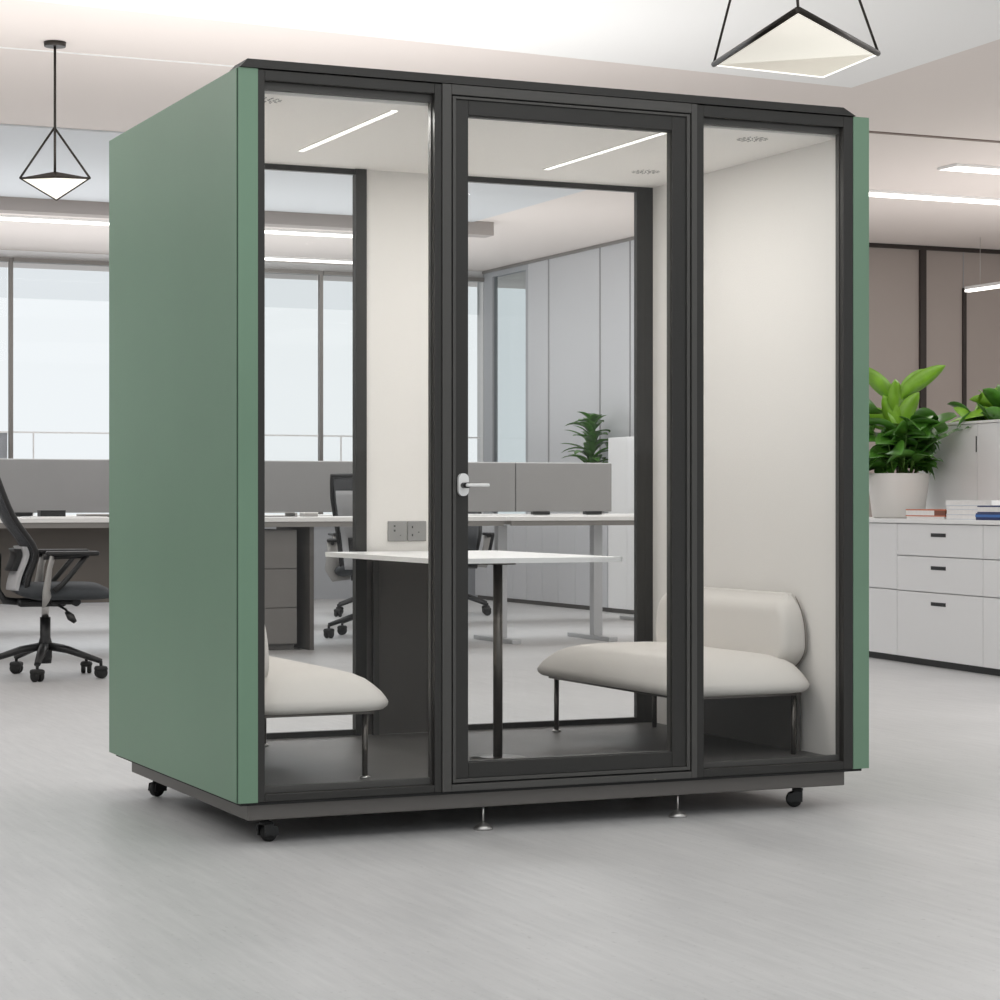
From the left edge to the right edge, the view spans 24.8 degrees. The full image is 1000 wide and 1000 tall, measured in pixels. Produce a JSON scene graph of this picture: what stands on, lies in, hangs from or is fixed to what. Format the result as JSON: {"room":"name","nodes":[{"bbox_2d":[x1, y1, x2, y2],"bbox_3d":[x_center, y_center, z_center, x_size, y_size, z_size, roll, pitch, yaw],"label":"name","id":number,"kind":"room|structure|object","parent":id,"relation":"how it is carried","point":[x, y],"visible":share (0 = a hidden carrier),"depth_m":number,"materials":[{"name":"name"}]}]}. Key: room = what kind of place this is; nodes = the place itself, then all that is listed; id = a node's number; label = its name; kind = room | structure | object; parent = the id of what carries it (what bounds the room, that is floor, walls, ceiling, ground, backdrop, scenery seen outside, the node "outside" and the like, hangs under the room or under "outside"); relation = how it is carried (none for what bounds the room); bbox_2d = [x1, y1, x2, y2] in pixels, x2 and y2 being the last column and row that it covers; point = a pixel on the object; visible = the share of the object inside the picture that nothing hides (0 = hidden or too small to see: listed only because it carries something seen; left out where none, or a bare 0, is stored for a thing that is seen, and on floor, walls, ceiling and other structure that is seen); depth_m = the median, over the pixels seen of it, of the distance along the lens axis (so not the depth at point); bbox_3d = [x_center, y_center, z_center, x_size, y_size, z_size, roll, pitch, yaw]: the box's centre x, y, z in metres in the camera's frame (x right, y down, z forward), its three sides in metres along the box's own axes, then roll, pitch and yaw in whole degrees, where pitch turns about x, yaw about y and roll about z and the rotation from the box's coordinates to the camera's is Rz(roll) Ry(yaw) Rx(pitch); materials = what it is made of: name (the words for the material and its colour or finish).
{"room":"office","nodes":[
{"label":"office","id":0,"kind":"room"},
{"bbox_2d":[0,250,482,604],"bbox_3d":[-6.768,-0.690,20.774,14.620,3.380,0.150,0,0,-24],"label":"wall","id":1,"kind":"structure","parent":0,"point":[324,588],"depth_m":22.93,"materials":[{"name":"white"}]},
{"bbox_2d":[0,257,8,457],"bbox_3d":[-6.108,-1.030,20.997,3.123,2.560,0.100,0,0,-24],"label":"window","id":2,"kind":"structure","parent":1,"relation":"in","point":[3,434],"depth_m":21.63,"materials":[{"name":"grey metal"}]},
{"bbox_2d":[8,257,319,514],"bbox_3d":[-3.254,-1.030,22.270,3.123,2.560,0.100,0,0,-24],"label":"window","id":3,"kind":"structure","parent":1,"relation":"in","point":[12,260],"depth_m":21.65,"materials":[{"name":"grey metal"}]},
{"bbox_2d":[318,271,484,513],"bbox_3d":[-1.004,-1.030,23.273,1.801,2.560,0.100,0,0,-24],"label":"window","id":4,"kind":"structure","parent":1,"relation":"in","point":[322,273],"depth_m":22.89,"materials":[{"name":"grey metal"}]},
{"bbox_2d":[0,596,999,999],"bbox_3d":[1.675,1.050,10.899,22.000,0.100,28.000,0,0,-24],"label":"floor","id":5,"kind":"structure","parent":0,"point":[883,883],"depth_m":6.03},
{"bbox_2d":[17,515,76,516],"bbox_3d":[-4.215,0.557,16.375,4.498,0.886,0.800,0,0,-24],"label":"desk","id":6,"kind":"object","parent":5,"relation":"on","point":[33,515],"visible":0.02,"depth_m":16.33,"materials":[{"name":"white"}]},
{"bbox_2d":[0,458,108,515],"bbox_3d":[-4.295,-0.091,15.916,3.972,0.411,0.062,0,0,-24],"label":"screen","id":7,"kind":"object","parent":6,"relation":"attached to","point":[30,485],"visible":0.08,"depth_m":16.39,"materials":[{"name":"fabric"}]},
{"bbox_2d":[0,478,108,681],"bbox_3d":[-2.567,0.405,12.801,0.752,1.190,0.722,0,0,-16],"label":"office chair","id":8,"kind":"object","parent":5,"relation":"on","point":[22,562],"visible":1,"depth_m":12.63,"materials":[{"name":"black plastic"}]},
{"bbox_2d":[0,517,108,603],"bbox_3d":[-3.629,0.557,14.446,3.998,0.886,0.800,0,0,-24],"label":"desk","id":9,"kind":"object","parent":5,"relation":"on","point":[92,534],"visible":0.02,"depth_m":14.73,"materials":[{"name":"white"}]},
{"bbox_2d":[37,510,65,516],"bbox_3d":[-2.937,0.090,14.864,0.167,0.046,0.102,0,0,-24],"label":"storage box","id":10,"kind":"object","parent":9,"relation":"on","point":[40,513],"visible":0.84,"depth_m":14.82,"materials":[{"name":"black plastic"}]},
{"bbox_2d":[21,516,107,517],"bbox_3d":[-2.810,0.111,14.647,0.500,0.006,0.260,0,0,-24],"label":"paper sheet","id":11,"kind":"object","parent":9,"relation":"on","point":[69,516],"visible":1,"depth_m":14.57,"materials":[{"name":"white paper"}]},
{"bbox_2d":[76,514,108,516],"bbox_3d":[-2.600,0.102,15.036,0.360,0.022,0.240,0,0,-24],"label":"laptop","id":12,"kind":"object","parent":9,"relation":"on","point":[101,515],"visible":0.39,"depth_m":14.90,"materials":[{"name":"grey metal"}]},
{"bbox_2d":[265,529,296,649],"bbox_3d":[-1.638,0.600,15.334,0.360,0.800,0.600,0,0,-24],"label":"drawer pedestal","id":13,"kind":"object","parent":5,"relation":"on","point":[280,544],"visible":0.48,"depth_m":15.09,"materials":[{"name":"grey metal"}]},
{"bbox_2d":[323,473,352,637],"bbox_3d":[-0.923,0.405,16.576,0.722,1.190,0.752,0,0,-2],"label":"office chair","id":14,"kind":"object","parent":5,"relation":"on","point":[341,484],"visible":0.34,"depth_m":16.41,"materials":[{"name":"black plastic"}]},
{"bbox_2d":[328,533,352,616],"bbox_3d":[-1.106,0.405,19.617,0.722,1.190,0.752,0,0,-14],"label":"office chair","id":15,"kind":"object","parent":5,"relation":"on","point":[338,611],"visible":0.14,"depth_m":19.44,"materials":[{"name":"grey plastic"}]},
{"bbox_2d":[265,516,506,649],"bbox_3d":[-0.958,0.557,15.637,1.848,0.886,0.800,0,0,-24],"label":"desk","id":16,"kind":"object","parent":5,"relation":"on","point":[304,526],"visible":0.34,"depth_m":15.18,"materials":[{"name":"white laminate"}]},
{"bbox_2d":[265,512,296,516],"bbox_3d":[-1.531,0.098,15.524,0.230,0.032,0.220,0,0,-24],"label":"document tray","id":17,"kind":"object","parent":16,"relation":"on","point":[287,514],"visible":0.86,"depth_m":15.45,"materials":[{"name":"grey"}]},
{"bbox_2d":[265,512,294,512],"bbox_3d":[-1.540,0.085,15.520,0.210,0.006,0.220,0,0,-24],"label":"shelf","id":18,"kind":"object","parent":17,"relation":"attached to","point":[265,512],"depth_m":15.42,"materials":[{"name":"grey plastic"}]},
{"bbox_2d":[299,512,317,516],"bbox_3d":[-1.310,0.099,15.557,0.102,0.030,0.102,0,0,-24],"label":"box","id":19,"kind":"object","parent":16,"relation":"on","point":[302,514],"visible":1,"depth_m":15.51,"materials":[{"name":"grey plastic"}]},
{"bbox_2d":[265,513,633,619],"bbox_3d":[-0.425,0.557,18.065,3.798,0.886,0.800,0,0,-24],"label":"desk","id":20,"kind":"object","parent":5,"relation":"on","point":[626,617],"visible":0.15,"depth_m":17.96,"materials":[{"name":"white laminate"}]},
{"bbox_2d":[265,460,514,511],"bbox_3d":[-1.181,-0.091,17.305,2.832,0.411,0.062,0,0,-24],"label":"screen","id":21,"kind":"object","parent":20,"relation":"attached to","point":[290,486],"visible":0.48,"depth_m":17.21,"materials":[{"name":"fabric"}]},
{"bbox_2d":[515,462,611,513],"bbox_3d":[0.504,-0.091,18.056,0.842,0.411,0.062,0,0,-24],"label":"screen","id":22,"kind":"object","parent":20,"relation":"attached to","point":[540,487],"visible":1,"depth_m":18.04,"materials":[{"name":"fabric"}]},
{"bbox_2d":[468,512,493,615],"bbox_3d":[-0.403,0.405,19.832,0.722,1.190,0.752,0,0,-14],"label":"office chair","id":23,"kind":"object","parent":5,"relation":"on","point":[475,533],"visible":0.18,"depth_m":19.90,"materials":[{"name":"grey plastic"}]},
{"bbox_2d":[475,526,493,599],"bbox_3d":[0.024,0.570,22.754,0.338,0.860,0.600,0,0,-24],"label":"base cabinet","id":24,"kind":"object","parent":5,"relation":"on","point":[483,576],"visible":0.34,"depth_m":22.74,"materials":[{"name":"white laminate"}]},
{"bbox_2d":[109,58,868,840],"bbox_3d":[-0.066,-0.136,7.615,2.146,2.272,1.527,0,0,-24],"label":"pod","id":25,"kind":"object","parent":5,"relation":"on","point":[751,217],"visible":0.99,"depth_m":7.39,"materials":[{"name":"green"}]},
{"bbox_2d":[265,628,387,778],"bbox_3d":[-0.749,0.579,7.267,0.460,0.529,1.100,0,0,-24],"label":"seat","id":26,"kind":"object","parent":25,"relation":"on","point":[292,688],"visible":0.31,"depth_m":6.82,"materials":[{"name":"fabric"}]},
{"bbox_2d":[298,110,397,151],"bbox_3d":[-0.497,-1.184,7.300,0.026,0.004,0.865,0,0,-24],"label":"ceiling light","id":27,"kind":"object","parent":25,"relation":"on","point":[377,117],"depth_m":7.28,"materials":[{"name":"white plastic"}]},
{"bbox_2d":[388,521,406,540],"bbox_3d":[-0.371,0.113,8.193,0.073,0.073,0.007,0,0,-24],"label":"power socket","id":28,"kind":"object","parent":25,"relation":"attached to","point":[397,530],"depth_m":8.19,"materials":[{"name":"grey plastic"}]},
{"bbox_2d":[407,521,425,540],"bbox_3d":[-0.301,0.113,8.224,0.073,0.073,0.007,0,0,-24],"label":"power socket","id":29,"kind":"object","parent":25,"relation":"attached to","point":[416,530],"depth_m":8.22,"materials":[{"name":"grey plastic"}]},
{"bbox_2d":[325,550,622,759],"bbox_3d":[-0.111,0.514,7.710,0.655,0.658,1.050,0,0,-24],"label":"meeting table","id":30,"kind":"object","parent":25,"relation":"on","point":[496,558],"visible":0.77,"depth_m":7.36,"materials":[{"name":"white laminate"}]},
{"bbox_2d":[543,133,666,169],"bbox_3d":[0.366,-1.184,7.676,0.026,0.004,0.980,0,0,-24],"label":"ceiling light","id":31,"kind":"object","parent":25,"relation":"on","point":[646,137],"depth_m":7.70,"materials":[{"name":"white"}]},
{"bbox_2d":[636,170,656,173],"bbox_3d":[0.526,-1.185,8.197,0.103,0.002,0.101,0,0,-24],"label":"air vent","id":32,"kind":"object","parent":25,"relation":"attached to","point":[637,171],"depth_m":8.20,"materials":[{"name":"black plastic"}]},
{"bbox_2d":[537,587,809,753],"bbox_3d":[0.588,0.579,7.896,0.555,0.529,1.100,0,0,-24],"label":"seat","id":33,"kind":"object","parent":25,"relation":"on","point":[755,641],"visible":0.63,"depth_m":7.73,"materials":[{"name":"fabric"}]},
{"bbox_2d":[737,137,765,141],"bbox_3d":[0.829,-1.185,7.456,0.103,0.002,0.101,0,0,-24],"label":"air vent","id":34,"kind":"object","parent":25,"relation":"attached to","point":[739,139],"depth_m":7.46,"materials":[{"name":"black plastic"}]},
{"bbox_2d":[507,525,528,603],"bbox_3d":[0.278,0.570,22.183,0.338,0.860,0.650,0,0,-24],"label":"base cabinet","id":35,"kind":"object","parent":5,"relation":"on","point":[516,535],"visible":0.37,"depth_m":22.01,"materials":[{"name":"white laminate"}]},
{"bbox_2d":[527,526,560,606],"bbox_3d":[0.553,0.570,21.566,0.338,0.860,0.700,0,0,-24],"label":"base cabinet","id":36,"kind":"object","parent":5,"relation":"on","point":[542,578],"visible":0.43,"depth_m":21.49,"materials":[{"name":"white laminate"}]},
{"bbox_2d":[474,515,633,643],"bbox_3d":[0.421,0.557,16.252,1.128,0.886,0.800,0,0,-24],"label":"desk","id":37,"kind":"object","parent":5,"relation":"on","point":[595,522],"visible":0.79,"depth_m":16.02,"materials":[{"name":"white metal"}]},
{"bbox_2d":[558,525,589,609],"bbox_3d":[0.848,0.570,20.904,0.338,0.860,0.750,0,0,-24],"label":"base cabinet","id":38,"kind":"object","parent":5,"relation":"on","point":[573,577],"visible":0.34,"depth_m":20.85,"materials":[{"name":"white laminate"}]},
{"bbox_2d":[561,412,609,513],"bbox_3d":[0.786,-0.335,20.835,0.464,0.948,0.604,0,0,-24],"label":"potted plant","id":39,"kind":"object","parent":38,"relation":"on","point":[591,422],"visible":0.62,"depth_m":20.79,"materials":[{"name":"green plant"}]},
{"bbox_2d":[602,525,610,611],"bbox_3d":[1.057,0.570,20.436,0.338,0.860,0.265,0,0,-24],"label":"base cabinet","id":40,"kind":"object","parent":5,"relation":"on","point":[605,608],"visible":0.24,"depth_m":20.30,"materials":[{"name":"white laminate"}]},
{"bbox_2d":[608,436,633,613],"bbox_3d":[1.266,0.223,19.966,0.338,1.555,0.735,0,0,-24],"label":"locker","id":41,"kind":"object","parent":5,"relation":"on","point":[620,449],"visible":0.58,"depth_m":19.99,"materials":[{"name":"white metal"}]},
{"bbox_2d":[869,522,900,661],"bbox_3d":[2.438,0.572,14.886,0.495,0.857,1.667,0,0,-17],"label":"storage cabinet","id":42,"kind":"object","parent":5,"relation":"on","point":[883,555],"visible":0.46,"depth_m":14.20,"materials":[{"name":"white"}]},
{"bbox_2d":[869,517,999,524],"bbox_3d":[2.754,0.129,13.867,0.512,0.026,3.800,0,0,-17],"label":"countertop","id":43,"kind":"structure","parent":42,"relation":"on","point":[871,519],"depth_m":13.53,"materials":[{"name":"white paint"}]},
{"bbox_2d":[869,365,956,517],"bbox_3d":[2.510,-0.372,14.479,0.596,0.975,0.841,0,0,-17],"label":"potted plant","id":44,"kind":"object","parent":43,"relation":"on","point":[905,440],"visible":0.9,"depth_m":14.38,"materials":[{"name":"green plant"}]},
{"bbox_2d":[906,516,945,518],"bbox_3d":[2.694,0.108,13.911,0.200,0.014,0.480,0,0,-17],"label":"book","id":45,"kind":"object","parent":43,"relation":"on","point":[908,517],"visible":0.54,"depth_m":13.92,"materials":[{"name":"paper"}]},
{"bbox_2d":[906,509,946,516],"bbox_3d":[2.693,0.079,13.911,0.201,0.044,0.501,0,0,-17],"label":"book","id":46,"kind":"object","parent":45,"relation":"on","point":[909,512],"visible":0.57,"depth_m":13.85,"materials":[{"name":"paper"}]},
{"bbox_2d":[946,514,975,519],"bbox_3d":[2.847,0.101,13.422,0.200,0.030,0.495,0,0,-17],"label":"book","id":47,"kind":"object","parent":43,"relation":"on","point":[948,516],"visible":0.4,"depth_m":13.44,"materials":[{"name":"paper"}]},
{"bbox_2d":[946,509,977,514],"bbox_3d":[2.852,0.071,13.405,0.200,0.028,0.520,0,0,-17],"label":"book","id":48,"kind":"object","parent":47,"relation":"on","point":[949,511],"visible":0.37,"depth_m":13.46,"materials":[{"name":"paper"}]},
{"bbox_2d":[946,505,999,509],"bbox_3d":[2.852,0.043,13.405,0.200,0.026,0.520,0,0,-17],"label":"book","id":49,"kind":"object","parent":48,"relation":"on","point":[958,507],"visible":0.71,"depth_m":13.40,"materials":[{"name":"paper"}]},
{"bbox_2d":[946,500,999,504],"bbox_3d":[2.853,0.016,13.403,0.200,0.028,0.545,0,0,-17],"label":"book","id":50,"kind":"object","parent":49,"relation":"on","point":[948,502],"visible":0.97,"depth_m":13.32,"materials":[{"name":"paper"}]},
{"bbox_2d":[975,513,999,519],"bbox_3d":[2.846,0.096,12.906,0.093,0.040,0.412,0,0,-17],"label":"book","id":51,"kind":"object","parent":43,"relation":"on","point":[979,516],"visible":1,"depth_m":12.96,"materials":[{"name":"blue paper"}]},
{"bbox_2d":[977,506,999,512],"bbox_3d":[2.850,0.054,12.896,0.092,0.042,0.390,0,0,-17],"label":"book","id":52,"kind":"object","parent":51,"relation":"on","point":[981,509],"visible":1,"depth_m":12.95,"materials":[{"name":"paper"}]},
{"bbox_2d":[897,523,987,673],"bbox_3d":[2.844,0.572,13.585,0.498,0.857,1.058,0,0,-17],"label":"storage cabinet","id":53,"kind":"object","parent":5,"relation":"on","point":[940,596],"visible":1,"depth_m":13.50,"materials":[{"name":"white lacquer"},{"name":"black plastic"}]},
{"bbox_2d":[919,419,999,508],"bbox_3d":[3.183,0.255,14.135,0.476,1.491,1.554,0,0,-17],"label":"cabinet","id":54,"kind":"object","parent":5,"relation":"on","point":[969,469],"visible":0.34,"depth_m":14.19,"materials":[{"name":"white"}]},
{"bbox_2d":[947,384,999,433],"bbox_3d":[3.137,-0.529,14.246,0.652,0.404,0.800,0,0,-17],"label":"bushy plant","id":55,"kind":"object","parent":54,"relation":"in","point":[988,401],"visible":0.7,"depth_m":14.21,"materials":[{"name":"green plant"}]},
{"bbox_2d":[983,525,999,675],"bbox_3d":[3.163,0.572,12.567,0.498,0.857,1.075,0,0,-17],"label":"storage cabinet","id":56,"kind":"object","parent":5,"relation":"on","point":[991,533],"visible":1,"depth_m":12.91,"materials":[{"name":"white"}]},
{"bbox_2d":[0,0,999,288],"bbox_3d":[0.352,-2.430,13.867,22.000,0.100,21.500,0,0,-24],"label":"ceiling","id":57,"kind":"structure","parent":0,"point":[957,95],"depth_m":13.36,"materials":[{"name":"white paint"}]},
{"bbox_2d":[0,215,108,225],"bbox_3d":[-3.749,-2.369,19.160,0.990,0.019,0.387,0,0,-24],"label":"recessed light","id":58,"kind":"object","parent":57,"relation":"in","point":[106,223],"depth_m":19.18,"materials":[{"name":"white plastic"}]},
{"bbox_2d":[19,40,90,200],"bbox_3d":[-2.320,-1.966,11.812,0.342,0.823,0.196,0,0,-24],"label":"pendant lamp","id":59,"kind":"object","parent":57,"relation":"hanging from","point":[55,185],"visible":1,"depth_m":11.79,"materials":[{"name":"black metal"}]},
{"bbox_2d":[23,178,86,198],"bbox_3d":[-2.320,-1.615,11.812,0.332,0.114,0.184,0,0,-24],"label":"diffuser","id":60,"kind":"object","parent":59,"relation":"attached to","point":[55,188],"depth_m":11.78,"materials":[{"name":"white plastic"}]},
{"bbox_2d":[0,47,233,66],"bbox_3d":[-3.896,-2.378,11.360,12.200,0.005,0.020,0,0,-24],"label":"trim","id":61,"kind":"structure","parent":57,"relation":"attached to","point":[0,47],"depth_m":12.18,"materials":[{"name":"white"}]},
{"bbox_2d":[0,196,493,237],"bbox_3d":[-5.979,-2.321,16.892,12.900,0.116,0.180,0,0,-24],"label":"trim","id":62,"kind":"structure","parent":57,"relation":"attached to","point":[13,205],"depth_m":18.39,"materials":[{"name":"grey"}]},
{"bbox_2d":[0,124,584,221],"bbox_3d":[-5.341,-2.373,15.216,12.700,0.011,3.360,0,0,-24],"label":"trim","id":63,"kind":"structure","parent":57,"relation":"attached to","point":[285,191],"depth_m":17.04,"materials":[{"name":"grey paint"}]},
{"bbox_2d":[265,256,352,263],"bbox_3d":[-2.054,-2.369,22.331,2.720,0.019,0.236,0,0,-24],"label":"recessed light","id":64,"kind":"object","parent":57,"relation":"in","point":[272,258],"visible":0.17,"depth_m":22.38,"materials":[{"name":"white plastic"}]},
{"bbox_2d":[265,228,352,237],"bbox_3d":[-1.687,-2.369,20.080,0.926,0.019,0.387,0,0,-24],"label":"recessed light","id":65,"kind":"object","parent":57,"relation":"in","point":[267,230],"depth_m":20.12,"materials":[{"name":"white plastic"}]},
{"bbox_2d":[29,0,999,87],"bbox_3d":[-1.678,-2.364,6.300,12.130,0.028,9.130,0,0,-24],"label":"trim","id":66,"kind":"structure","parent":57,"relation":"attached to","point":[672,34],"depth_m":11.12,"materials":[{"name":"white paint"}]},
{"bbox_2d":[711,0,880,77],"bbox_3d":[1.049,-1.920,7.501,0.504,0.856,1.043,0,0,-11],"label":"pendant lamp","id":67,"kind":"object","parent":66,"relation":"hanging from","point":[799,42],"visible":1,"depth_m":7.58,"materials":[{"name":"black metal"},{"name":"white light diffuser"}]},
{"bbox_2d":[721,54,873,76],"bbox_3d":[1.022,-1.503,7.759,0.463,0.006,0.430,0,0,-24],"label":"diffuser","id":68,"kind":"object","parent":67,"relation":"attached to","point":[813,65],"depth_m":7.79,"materials":[{"name":"beige plastic"}]},
{"bbox_2d":[869,190,999,204],"bbox_3d":[4.974,-2.369,18.479,7.820,0.019,0.236,0,0,-24],"label":"recessed light","id":69,"kind":"object","parent":57,"relation":"in","point":[872,193],"visible":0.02,"depth_m":17.73,"materials":[{"name":"white plastic"}]},
{"bbox_2d":[869,131,999,142],"bbox_3d":[5.966,-2.377,16.255,9.800,0.007,0.050,0,0,-24],"label":"trim","id":70,"kind":"structure","parent":57,"relation":"attached to","point":[874,132],"depth_m":14.86,"materials":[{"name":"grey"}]},
{"bbox_2d":[937,163,999,174],"bbox_3d":[6.147,-2.369,17.469,6.500,0.019,0.236,0,0,-24],"label":"recessed light","id":71,"kind":"object","parent":57,"relation":"in","point":[969,168],"visible":1,"depth_m":16.19,"materials":[{"name":"white plastic"}]},
{"bbox_2d":[943,166,999,173],"bbox_3d":[6.147,-2.370,17.469,6.480,0.016,0.220,0,0,-24],"label":"diffuser","id":72,"kind":"object","parent":71,"relation":"attached to","point":[969,169],"depth_m":16.22,"materials":[{"name":"white"}]},
{"bbox_2d":[964,282,999,291],"bbox_3d":[4.603,-2.140,20.000,0.060,0.480,1.640,0,0,-24],"label":"lamp","id":73,"kind":"object","parent":57,"relation":"hanging from","point":[994,285],"visible":1,"depth_m":20.49,"materials":[{"name":"white paint"}]},
{"bbox_2d":[965,285,999,291],"bbox_3d":[4.603,-1.910,20.000,0.056,0.020,1.630,0,0,-24],"label":"diffuser","id":74,"kind":"object","parent":73,"relation":"attached to","point":[973,288],"depth_m":20.54,"materials":[{"name":"white"}]},
{"bbox_2d":[528,240,633,513],"bbox_3d":[0.869,-0.690,21.428,0.124,3.380,2.630,0,0,-24],"label":"wall","id":75,"kind":"structure","parent":0,"point":[581,304],"depth_m":21.54,"materials":[{"name":"grey"}]},
{"bbox_2d":[483,264,527,513],"bbox_3d":[0.082,-0.690,23.124,0.060,3.380,1.110,0,0,-24],"label":"window","id":76,"kind":"structure","parent":75,"relation":"in","point":[490,286],"depth_m":23.43,"materials":[{"name":"grey metal"}]},
{"bbox_2d":[482,236,633,273],"bbox_3d":[0.582,-2.364,21.902,0.019,0.028,3.730,0,0,-24],"label":"trim","id":77,"kind":"structure","parent":75,"relation":"attached to","point":[629,238],"depth_m":21.88,"materials":[{"name":"grey metal"}]},
{"bbox_2d":[869,243,999,516],"bbox_3d":[4.806,-0.690,21.672,7.507,3.380,0.130,0,0,-24],"label":"wall","id":78,"kind":"structure","parent":0,"point":[922,315],"depth_m":21.31,"materials":[{"name":"brown"}]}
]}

